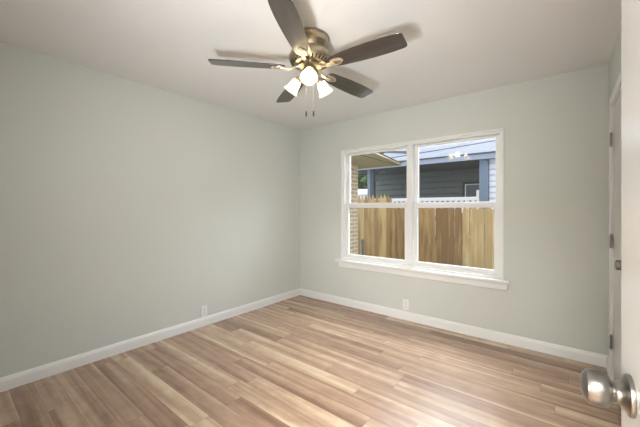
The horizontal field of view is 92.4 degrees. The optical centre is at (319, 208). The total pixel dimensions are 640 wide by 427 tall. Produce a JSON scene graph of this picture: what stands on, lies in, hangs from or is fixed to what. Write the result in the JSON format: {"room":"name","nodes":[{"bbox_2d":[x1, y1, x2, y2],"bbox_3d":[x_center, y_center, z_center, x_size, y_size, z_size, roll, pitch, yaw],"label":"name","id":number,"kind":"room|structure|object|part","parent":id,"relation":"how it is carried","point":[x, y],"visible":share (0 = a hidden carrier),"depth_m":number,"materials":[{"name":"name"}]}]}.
{"room":"empty bedroom","nodes":[
{"label":"empty bedroom","id":0,"kind":"room"},
{"bbox_2d":[0,42,299,377],"bbox_3d":[-1.400,0.116,3.295,0.150,2.560,3.640,0,0,39],"label":"wall","id":1,"kind":"structure","parent":0,"point":[129,208],"depth_m":2.72,"materials":[{"name":"grey paint"}]},
{"bbox_2d":[0,288,299,391],"bbox_3d":[-1.345,1.228,3.232,0.015,0.096,3.370,0,0,39],"label":"baseboard","id":2,"kind":"structure","parent":1,"relation":"attached to","point":[24,377],"depth_m":2.72,"materials":[{"name":"white paint"}]},
{"bbox_2d":[201,305,206,317],"bbox_3d":[-1.260,1.118,3.339,0.013,0.118,0.072,0,0,39],"label":"wall outlet","id":3,"kind":"object","parent":1,"relation":"attached to","point":[203,308],"visible":1,"depth_m":3.33,"materials":[{"name":"white plastic"}]},
{"bbox_2d":[0,295,620,426],"bbox_3d":[0.001,1.336,2.249,3.644,0.120,3.520,0,0,39],"label":"floor","id":4,"kind":"structure","parent":0,"point":[297,361],"depth_m":2.29,"materials":[{"name":"brown wood"}]},
{"bbox_2d":[0,0,620,129],"bbox_3d":[0.016,-1.264,2.269,3.744,0.200,3.570,0,0,39],"label":"ceiling","id":5,"kind":"structure","parent":0,"point":[454,48],"depth_m":2.18,"materials":[{"name":"white paint"}]},
{"bbox_2d":[208,0,406,116],"bbox_3d":[-0.030,-0.894,2.096,1.258,0.540,1.266,0,0,39],"label":"ceiling fan","id":6,"kind":"object","parent":5,"relation":"hanging from","point":[309,54],"visible":1,"depth_m":1.97,"materials":[{"name":"brown wood"}]},
{"bbox_3d":[-0.483,-0.963,2.052,0.495,0.006,0.142,1,11,-6],"label":"fan blade","id":7,"kind":"part","parent":6,"relation":"part of","materials":[{"name":"brown wood"}]},
{"bbox_3d":[-0.147,-0.974,1.684,0.142,0.006,0.495,11,0,11],"label":"fan blade","id":8,"kind":"part","parent":6,"relation":"part of","materials":[{"name":"brown wood"}]},
{"bbox_3d":[-0.231,-0.943,2.471,0.142,0.006,0.495,-12,3,-23],"label":"fan blade","id":9,"kind":"part","parent":6,"relation":"part of","materials":[{"name":"brown wood"}]},
{"bbox_3d":[-0.194,-0.851,2.169,0.122,0.122,0.114,0,0,30],"label":"lamp shade","id":10,"kind":"part","parent":6,"relation":"part of","materials":[{"name":"white glass"}]},
{"bbox_3d":[-0.069,-0.851,1.954,0.114,0.122,0.122,0,0,0],"label":"lamp shade","id":11,"kind":"part","parent":6,"relation":"part of","materials":[{"name":"white glass"}]},
{"bbox_3d":[-0.069,-0.865,1.970,0.051,0.069,0.066,0,0,0],"label":"bulb","id":12,"kind":"part","parent":6,"relation":"part of","materials":[{"name":"white glass"}]},
{"bbox_3d":[0.032,-0.851,2.200,0.114,0.122,0.122,0,0,45],"label":"lamp shade","id":13,"kind":"part","parent":6,"relation":"part of","materials":[{"name":"white glass"}]},
{"bbox_3d":[0.223,-0.949,2.384,0.495,0.006,0.142,1,-12,-44],"label":"fan blade","id":14,"kind":"part","parent":6,"relation":"part of","materials":[{"name":"brown wood"}]},
{"bbox_3d":[0.274,-0.955,1.870,0.495,0.006,0.142,0,-11,34],"label":"fan blade","id":15,"kind":"part","parent":6,"relation":"part of","materials":[{"name":"brown wood"}]},
{"bbox_2d":[300,63,607,355],"bbox_3d":[1.054,0.116,3.565,3.344,2.560,0.150,0,0,39],"label":"wall","id":16,"kind":"structure","parent":0,"point":[555,127],"depth_m":2.83,"materials":[{"name":"grey paint"}]},
{"bbox_2d":[403,299,408,310],"bbox_3d":[0.982,1.104,3.518,0.072,0.118,0.013,0,0,39],"label":"wall outlet","id":17,"kind":"object","parent":16,"relation":"attached to","point":[405,302],"visible":1,"depth_m":3.51,"materials":[{"name":"white plastic"}]},
{"bbox_2d":[334,128,509,289],"bbox_3d":[1.027,0.003,3.534,2.004,1.536,0.192,0,0,39],"label":"window","id":18,"kind":"structure","parent":16,"relation":"in","point":[411,267],"depth_m":3.47,"materials":[{"name":"white plastic"}]},
{"bbox_3d":[0.687,0.291,3.822,0.871,0.702,0.044,0,0,39],"label":"sash","id":19,"kind":"part","parent":18,"relation":"part of","materials":[{"name":"white plastic"}]},
{"bbox_3d":[0.715,-0.374,3.857,0.871,0.701,0.033,0,0,39],"label":"sash","id":20,"kind":"part","parent":18,"relation":"part of","materials":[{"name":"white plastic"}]},
{"bbox_3d":[0.986,0.689,3.483,2.004,0.026,0.061,0,0,39],"label":"sill","id":21,"kind":"part","parent":18,"relation":"part of","materials":[{"name":"white paint"}]},
{"bbox_3d":[1.408,0.291,3.244,0.857,0.702,0.044,0,0,39],"label":"sash","id":22,"kind":"part","parent":18,"relation":"part of","materials":[{"name":"white plastic"}]},
{"bbox_3d":[1.436,-0.374,3.280,0.857,0.701,0.033,0,0,39],"label":"sash","id":23,"kind":"part","parent":18,"relation":"part of","materials":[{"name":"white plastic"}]},
{"bbox_2d":[300,288,607,367],"bbox_3d":[1.008,1.228,3.496,3.328,0.096,0.015,0,0,39],"label":"baseboard","id":24,"kind":"structure","parent":16,"relation":"attached to","point":[575,354],"depth_m":3.06,"materials":[{"name":"white paint"}]},
{"bbox_2d":[608,22,620,410],"bbox_3d":[1.327,0.116,1.110,0.150,2.560,3.640,0,0,39],"label":"wall","id":25,"kind":"structure","parent":0,"point":[614,65],"depth_m":2.25,"materials":[{"name":"grey paint"}]},
{"bbox_2d":[606,356,608,375],"bbox_3d":[2.234,1.228,2.375,0.015,0.096,0.199,0,0,39],"label":"baseboard","id":26,"kind":"structure","parent":25,"relation":"attached to","point":[607,358],"depth_m":2.38,"materials":[{"name":"white paint"}]},
{"bbox_2d":[609,72,620,379],"bbox_3d":[1.915,0.230,1.904,0.103,2.092,0.929,0,0,39],"label":"trim","id":27,"kind":"structure","parent":25,"relation":"attached to","point":[614,94],"depth_m":2.25,"materials":[{"name":"white paint"}]},
{"bbox_2d":[610,90,620,408],"bbox_3d":[1.887,0.260,1.948,0.098,2.016,0.827,0,0,39],"label":"door","id":28,"kind":"structure","parent":25,"relation":"in","point":[617,105],"depth_m":2.09,"materials":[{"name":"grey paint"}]},
{"bbox_3d":[1.647,0.311,1.683,0.055,0.057,0.057,0,0,39],"label":"knob","id":29,"kind":"part","parent":28,"relation":"part of","materials":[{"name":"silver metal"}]},
{"bbox_3d":[-1.137,0.116,0.829,3.344,2.560,0.120,0,0,39],"label":"wall","id":30,"kind":"structure","parent":0,"visible":0},
{"bbox_2d":[580,0,639,426],"bbox_3d":[0.311,0.254,0.238,0.098,2.025,0.768,0,0,34],"label":"door","id":31,"kind":"structure","parent":30,"relation":"in","point":[597,388],"depth_m":0.50,"materials":[{"name":"white paint"}]},
{"bbox_3d":[0.470,0.301,0.513,0.055,0.057,0.057,0,0,34],"label":"knob","id":32,"kind":"part","parent":31,"relation":"part of","materials":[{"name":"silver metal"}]},
{"bbox_3d":[0.340,0.254,0.225,0.035,2.025,0.755,0,0,34],"label":"panel","id":33,"kind":"part","parent":31,"relation":"part of","materials":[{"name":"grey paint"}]},
{"label":"outside","id":34,"kind":"structure","parent":0,"visible":0},
{"bbox_3d":[6.627,1.776,13.195,28.000,0.100,21.850,0,0,39],"label":"ground","id":35,"kind":"structure","parent":34,"visible":0},
{"bbox_2d":[358,189,366,198],"bbox_3d":[2.930,0.251,19.136,2.900,2.950,2.440,0,0,39],"label":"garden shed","id":36,"kind":"object","parent":35,"relation":"on","point":[361,192],"visible":0.08,"depth_m":18.28,"materials":[{"name":"white"}]},
{"bbox_2d":[361,239,363,254],"bbox_3d":[0.838,1.166,6.025,0.068,1.120,0.068,0,0,39],"label":"pipe","id":37,"kind":"object","parent":35,"relation":"on","point":[362,240],"visible":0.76,"depth_m":6.01,"materials":[{"name":"grey metal"}]},
{"bbox_2d":[358,152,385,188],"bbox_3d":[3.881,-1.362,21.964,4.949,6.203,4.412,0,0,39],"label":"leafy tree","id":38,"kind":"object","parent":35,"relation":"on","point":[362,178],"visible":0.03,"depth_m":20.59,"materials":[{"name":"green plant"}]},
{"bbox_2d":[358,194,391,257],"bbox_3d":[1.005,0.682,8.320,2.020,2.103,0.149,0,0,39],"label":"wooden fence","id":39,"kind":"object","parent":35,"relation":"on","point":[373,223],"visible":0.34,"depth_m":7.91,"materials":[{"name":"brown wood"}]},
{"bbox_2d":[350,153,401,254],"bbox_3d":[-0.061,0.226,5.842,3.155,3.000,1.990,0,0,39],"label":"house exterior","id":40,"kind":"structure","parent":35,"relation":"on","point":[374,160],"depth_m":5.75,"materials":[{"name":"brown"}]},
{"bbox_2d":[390,208,462,265],"bbox_3d":[2.434,0.848,7.163,1.658,1.770,0.149,0,0,39],"label":"wooden fence","id":41,"kind":"object","parent":35,"relation":"on","point":[440,236],"visible":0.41,"depth_m":6.96,"materials":[{"name":"brown wood"}]},
{"bbox_3d":[3.053,0.908,6.705,0.090,1.635,0.088,0,0,39],"label":"post","id":42,"kind":"part","parent":41,"relation":"part of","materials":[{"name":"brown wood"}]},
{"bbox_2d":[358,138,495,268],"bbox_3d":[5.864,-0.381,10.947,7.920,4.213,7.112,0,0,39],"label":"house","id":43,"kind":"structure","parent":35,"relation":"on","point":[464,171],"depth_m":10.13,"materials":[{"name":"grey wood"}]},
{"bbox_3d":[1.698,0.201,10.513,0.100,3.050,0.120,0,0,39],"label":"porch post","id":44,"kind":"part","parent":43,"relation":"part of","materials":[{"name":"blue"}]},
{"bbox_3d":[1.799,0.201,10.451,0.125,3.050,0.150,0,0,39],"label":"porch post","id":45,"kind":"part","parent":43,"relation":"part of","materials":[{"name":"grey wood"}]},
{"bbox_3d":[3.071,0.251,9.412,3.160,1.150,0.080,0,0,39],"label":"porch rail","id":46,"kind":"part","parent":43,"relation":"part of","materials":[{"name":"white wood"}]},
{"bbox_3d":[4.997,-0.219,10.009,0.640,1.310,0.060,0,0,39],"label":"window casing","id":47,"kind":"part","parent":43,"relation":"part of","materials":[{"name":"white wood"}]},
{"bbox_3d":[4.985,-0.219,9.993,0.430,1.100,0.010,0,0,39],"label":"pane","id":48,"kind":"part","parent":43,"relation":"part of","materials":[{"name":"clear glass"}]},
{"bbox_3d":[4.319,0.611,8.387,0.070,2.230,0.080,0,0,39],"label":"newel post","id":49,"kind":"part","parent":43,"relation":"part of","materials":[{"name":"white wood"}]},
{"bbox_3d":[4.433,0.201,8.289,0.210,3.050,0.150,0,0,39],"label":"corner post","id":50,"kind":"part","parent":43,"relation":"part of","materials":[{"name":"blue"}]},
{"bbox_2d":[463,208,493,269],"bbox_3d":[4.000,0.860,5.921,2.305,1.750,0.149,0,0,39],"label":"wooden fence","id":51,"kind":"object","parent":35,"relation":"on","point":[474,243],"visible":0.23,"depth_m":6.39,"materials":[{"name":"brown wood"}]}
]}

